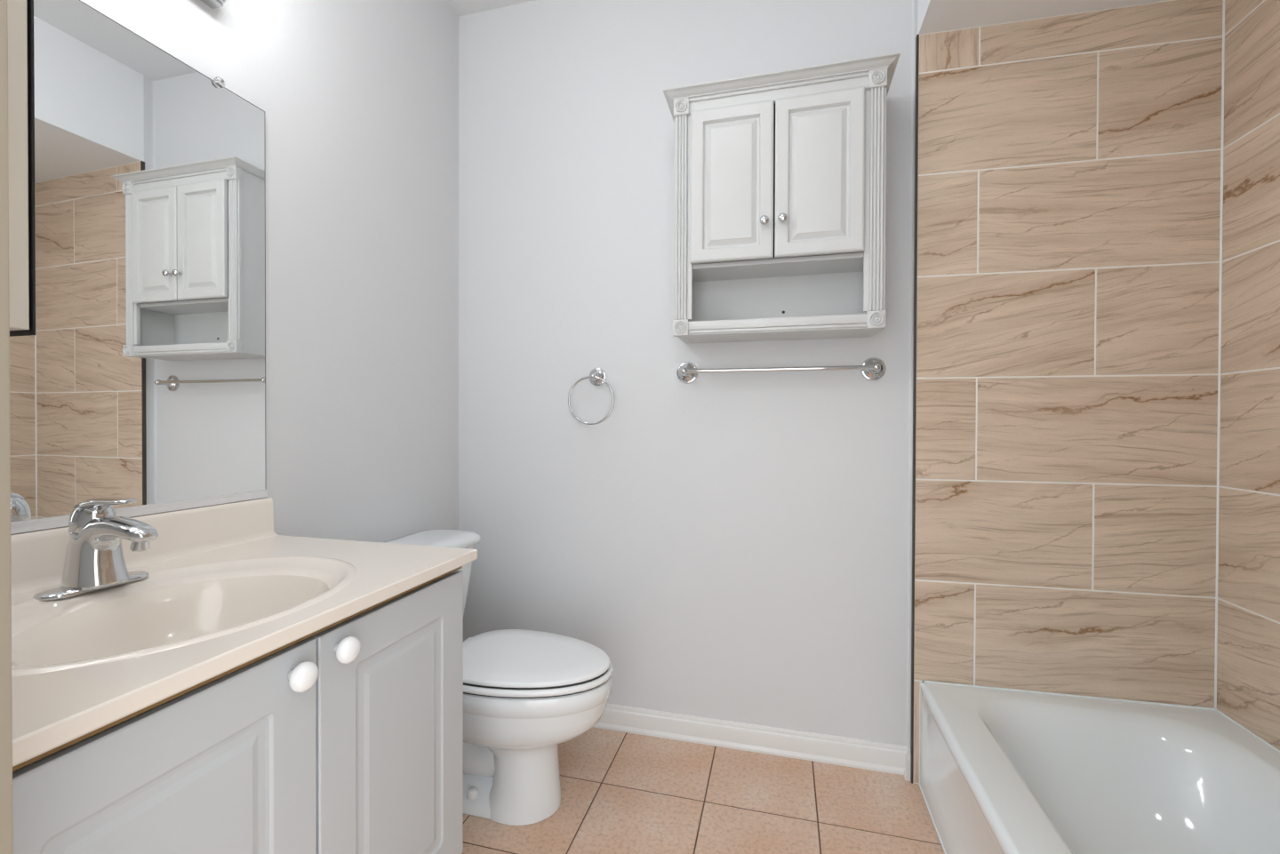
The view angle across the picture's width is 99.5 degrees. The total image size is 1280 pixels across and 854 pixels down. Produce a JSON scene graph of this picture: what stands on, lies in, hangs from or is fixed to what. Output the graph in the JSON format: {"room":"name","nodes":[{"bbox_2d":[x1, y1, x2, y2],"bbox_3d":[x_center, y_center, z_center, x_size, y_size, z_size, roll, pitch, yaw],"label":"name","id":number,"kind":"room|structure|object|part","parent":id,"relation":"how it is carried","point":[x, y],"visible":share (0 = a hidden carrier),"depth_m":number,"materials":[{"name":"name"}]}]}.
{"room":"bathroom","nodes":[
{"label":"bathroom","id":0,"kind":"room"},
{"bbox_2d":[80,0,458,542],"bbox_3d":[-0.964,-0.248,1.325,0.100,2.675,1.850,0,0,15],"label":"wall","id":1,"kind":"structure","parent":0,"point":[358,99],"depth_m":1.59,"materials":[{"name":"white paint"}]},
{"bbox_2d":[9,0,268,534],"bbox_3d":[-1.002,-0.299,0.935,0.020,0.945,0.778,0,0,15],"label":"mirror","id":2,"kind":"object","parent":1,"relation":"attached to","point":[141,376],"visible":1,"depth_m":1.05,"materials":[{"name":"clear glass"}]},
{"bbox_2d":[10,496,278,594],"bbox_3d":[-0.991,0.220,0.936,0.042,0.092,0.786,0,0,15],"label":"backsplash","id":3,"kind":"structure","parent":1,"relation":"attached to","point":[37,557],"depth_m":1.09,"materials":[{"name":"beige stone"}]},
{"bbox_2d":[200,0,224,8],"bbox_3d":[-0.868,-1.020,0.873,0.306,0.204,0.595,0,0,15],"label":"vanity light","id":4,"kind":"object","parent":1,"relation":"attached to","point":[212,4],"visible":1,"depth_m":1.18,"materials":[{"name":"silver metal"}]},
{"bbox_2d":[446,0,534,15],"bbox_3d":[0.241,-1.619,0.999,2.581,0.080,1.850,0,0,15],"label":"ceiling","id":5,"kind":"structure","parent":0,"point":[460,7],"depth_m":2.04,"materials":[{"name":"white paint"}]},
{"bbox_2d":[461,727,944,853],"bbox_3d":[0.097,1.126,0.390,2.481,0.050,3.060,0,0,15],"label":"floor","id":6,"kind":"structure","parent":0,"point":[623,793],"depth_m":1.55,"materials":[{"name":"tile"}]},
{"bbox_2d":[12,566,463,853],"bbox_3d":[-0.728,0.691,0.862,0.595,0.804,0.756,0,0,15],"label":"vanity cabinet","id":7,"kind":"object","parent":6,"relation":"on","point":[347,738],"visible":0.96,"depth_m":0.75,"materials":[{"name":"white wood"}]},
{"bbox_3d":[-0.528,0.613,0.615,0.013,0.604,0.377,0,0,15],"label":"door","id":8,"kind":"part","parent":7,"relation":"part of","materials":[{"name":"white wood"}]},
{"bbox_2d":[10,496,477,767],"bbox_3d":[-0.732,0.285,0.869,0.577,0.218,0.786,0,0,15],"label":"sink","id":9,"kind":"object","parent":7,"relation":"in","point":[222,591],"visible":0.84,"depth_m":0.89,"materials":[{"name":"beige ceramic"}]},
{"bbox_2d":[32,496,158,600],"bbox_3d":[-0.879,0.191,0.876,0.163,0.149,0.137,1,1,43],"label":"faucet","id":10,"kind":"object","parent":9,"relation":"on","point":[94,558],"visible":1,"depth_m":0.87,"materials":[{"name":"silver metal"}]},
{"bbox_3d":[-0.904,0.260,0.898,0.054,0.009,0.148,0,0,15],"label":"plate","id":11,"kind":"part","parent":10,"relation":"part of","materials":[{"name":"silver metal"}]},
{"bbox_3d":[-0.907,0.153,0.898,0.058,0.062,0.057,0,0,15],"label":"lever","id":12,"kind":"part","parent":10,"relation":"part of","materials":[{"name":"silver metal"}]},
{"bbox_3d":[-0.870,0.129,0.888,0.096,0.025,0.045,0,0,15],"label":"handle blade","id":13,"kind":"part","parent":10,"relation":"part of","materials":[{"name":"silver metal"}]},
{"bbox_3d":[-0.467,0.344,0.747,0.036,0.040,0.040,0,0,15],"label":"knob","id":14,"kind":"part","parent":7,"relation":"part of","materials":[{"name":"white ceramic"}]},
{"bbox_3d":[-0.447,0.338,0.824,0.036,0.040,0.040,0,0,15],"label":"knob","id":15,"kind":"part","parent":7,"relation":"part of","materials":[{"name":"white ceramic"}]},
{"bbox_3d":[-0.432,0.610,0.981,0.013,0.604,0.372,0,0,15],"label":"door","id":16,"kind":"part","parent":7,"relation":"part of","materials":[{"name":"white wood"}]},
{"bbox_2d":[382,528,612,825],"bbox_3d":[-0.445,0.722,1.604,0.753,0.731,0.486,0,0,15],"label":"toilet","id":17,"kind":"object","parent":6,"relation":"on","point":[526,693],"visible":0.61,"depth_m":1.49,"materials":[{"name":"white ceramic"}]},
{"bbox_3d":[-0.696,0.377,1.668,0.230,0.042,0.486,0,0,15],"label":"tank lid","id":18,"kind":"part","parent":17,"relation":"part of","materials":[{"name":"white ceramic"}]},
{"bbox_3d":[-0.705,0.548,1.671,0.190,0.306,0.436,0,0,15],"label":"tank","id":19,"kind":"part","parent":17,"relation":"part of","materials":[{"name":"white ceramic"}]},
{"bbox_3d":[-0.322,0.667,1.572,0.486,0.018,0.356,0,0,15],"label":"lid","id":20,"kind":"part","parent":17,"relation":"part of","materials":[{"name":"white plastic"}]},
{"bbox_3d":[-0.321,0.689,1.572,0.498,0.016,0.368,0,0,15],"label":"seat","id":21,"kind":"part","parent":17,"relation":"part of","materials":[{"name":"white plastic"}]},
{"bbox_3d":[-0.341,0.895,1.578,0.533,0.387,0.362,0,0,15],"label":"bowl","id":22,"kind":"part","parent":17,"relation":"part of","materials":[{"name":"white ceramic"}]},
{"bbox_2d":[918,680,1279,853],"bbox_3d":[1.024,0.940,0.827,0.755,0.323,1.588,0,0,15],"label":"bathtub","id":23,"kind":"object","parent":6,"relation":"on","point":[1003,771],"visible":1,"depth_m":1.37,"materials":[{"name":"white ceramic"}]},
{"bbox_2d":[458,0,1222,783],"bbox_3d":[0.451,-0.248,1.831,2.581,2.675,0.154,0,0,15],"label":"wall","id":24,"kind":"structure","parent":0,"point":[736,547],"depth_m":1.73,"materials":[{"name":"white paint"}]},
{"bbox_2d":[568,368,614,424],"bbox_3d":[-0.169,-0.111,1.938,0.175,0.207,0.060,0,0,15],"label":"towel ring","id":25,"kind":"object","parent":24,"relation":"attached to","point":[597,376],"visible":1,"depth_m":1.93,"materials":[{"name":"silver metal"}]},
{"bbox_2d":[592,704,911,781],"bbox_3d":[0.064,1.046,1.895,1.613,0.083,0.044,0,0,15],"label":"baseboard","id":26,"kind":"structure","parent":24,"relation":"attached to","point":[860,754],"depth_m":1.82,"materials":[{"name":"paint"}]},
{"bbox_2d":[676,357,886,383],"bbox_3d":[0.445,-0.186,1.770,0.674,0.074,0.074,0,0,15],"label":"towel bar","id":27,"kind":"object","parent":24,"relation":"attached to","point":[873,368],"visible":1,"depth_m":1.73,"materials":[{"name":"silver metal"}]},
{"bbox_2d":[663,52,900,343],"bbox_3d":[0.422,-0.664,1.692,0.674,0.757,0.229,0,0,15],"label":"upper cabinet","id":28,"kind":"object","parent":24,"relation":"attached to","point":[780,185],"visible":1,"depth_m":1.63,"materials":[{"name":"white paint"}]},
{"bbox_3d":[0.278,-0.742,1.650,0.248,0.467,0.018,0,0,15],"label":"door","id":29,"kind":"part","parent":28,"relation":"part of","materials":[{"name":"white paint"}]},
{"bbox_3d":[0.368,-0.611,1.603,0.028,0.028,0.030,0,0,15],"label":"knob","id":30,"kind":"part","parent":28,"relation":"part of","materials":[{"name":"silver metal"}]},
{"bbox_3d":[0.406,-0.308,1.638,0.570,0.043,0.027,0,0,15],"label":"rail","id":31,"kind":"part","parent":28,"relation":"part of","materials":[{"name":"white paint"}]},
{"bbox_3d":[0.450,-0.650,1.799,0.570,0.704,0.007,0,0,15],"label":"panel","id":32,"kind":"part","parent":28,"relation":"part of","materials":[{"name":"white paint"}]},
{"bbox_3d":[0.408,-0.998,1.631,0.526,0.046,0.029,0,0,15],"label":"rail","id":33,"kind":"part","parent":28,"relation":"part of","materials":[{"name":"white paint"}]},
{"bbox_3d":[0.424,-1.031,1.693,0.674,0.022,0.220,0,0,15],"label":"cornice","id":34,"kind":"part","parent":28,"relation":"part of","materials":[{"name":"white paint"}]},
{"bbox_3d":[0.420,-0.612,1.590,0.028,0.028,0.030,0,0,15],"label":"knob","id":35,"kind":"part","parent":28,"relation":"part of","materials":[{"name":"silver metal"}]},
{"bbox_3d":[0.524,-0.741,1.586,0.249,0.467,0.018,0,0,15],"label":"door","id":36,"kind":"part","parent":28,"relation":"part of","materials":[{"name":"white paint"}]},
{"bbox_2d":[910,34,919,783],"bbox_3d":[0.840,-0.049,1.657,0.006,2.282,0.014,0,0,15],"label":"trim","id":37,"kind":"structure","parent":24,"relation":"attached to","point":[917,36],"depth_m":1.65,"materials":[{"name":"paint"}]},
{"bbox_2d":[917,0,1168,34],"bbox_3d":[1.053,-1.378,0.803,0.828,0.393,1.601,0,0,15],"label":"ceiling","id":38,"kind":"structure","parent":0,"point":[933,16],"depth_m":1.55,"materials":[{"name":"white paint"}]},
{"bbox_2d":[1216,0,1279,750],"bbox_3d":[1.396,-0.197,0.716,0.013,1.965,1.589,0,0,15],"label":"wall","id":39,"kind":"structure","parent":0,"point":[1248,652],"depth_m":1.39,"materials":[{"name":"tile"}]},
{"bbox_2d":[1214,0,1224,708],"bbox_3d":[1.591,-0.203,1.487,0.006,1.965,0.008,0,0,15],"label":"trim","id":40,"kind":"structure","parent":39,"relation":"attached to","point":[1223,1],"depth_m":1.48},
{"bbox_3d":[0.022,-0.235,0.193,2.581,2.675,0.120,0,0,15],"label":"wall","id":41,"kind":"structure","parent":0,"visible":0},
{"bbox_2d":[0,0,13,853],"bbox_3d":[-0.089,0.052,0.216,0.887,2.100,0.140,0,0,15],"label":"trim","id":42,"kind":"structure","parent":41,"relation":"attached to","point":[6,834],"depth_m":0.38,"materials":[{"name":"beige paint"}]},
{"bbox_2d":[7,0,35,336],"bbox_3d":[-0.837,-0.400,0.540,0.452,0.614,0.119,0,0,15],"label":"medicine cabinet","id":43,"kind":"object","parent":41,"relation":"attached to","point":[20,12],"visible":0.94,"depth_m":0.53,"materials":[{"name":"beige wood"}]}
]}

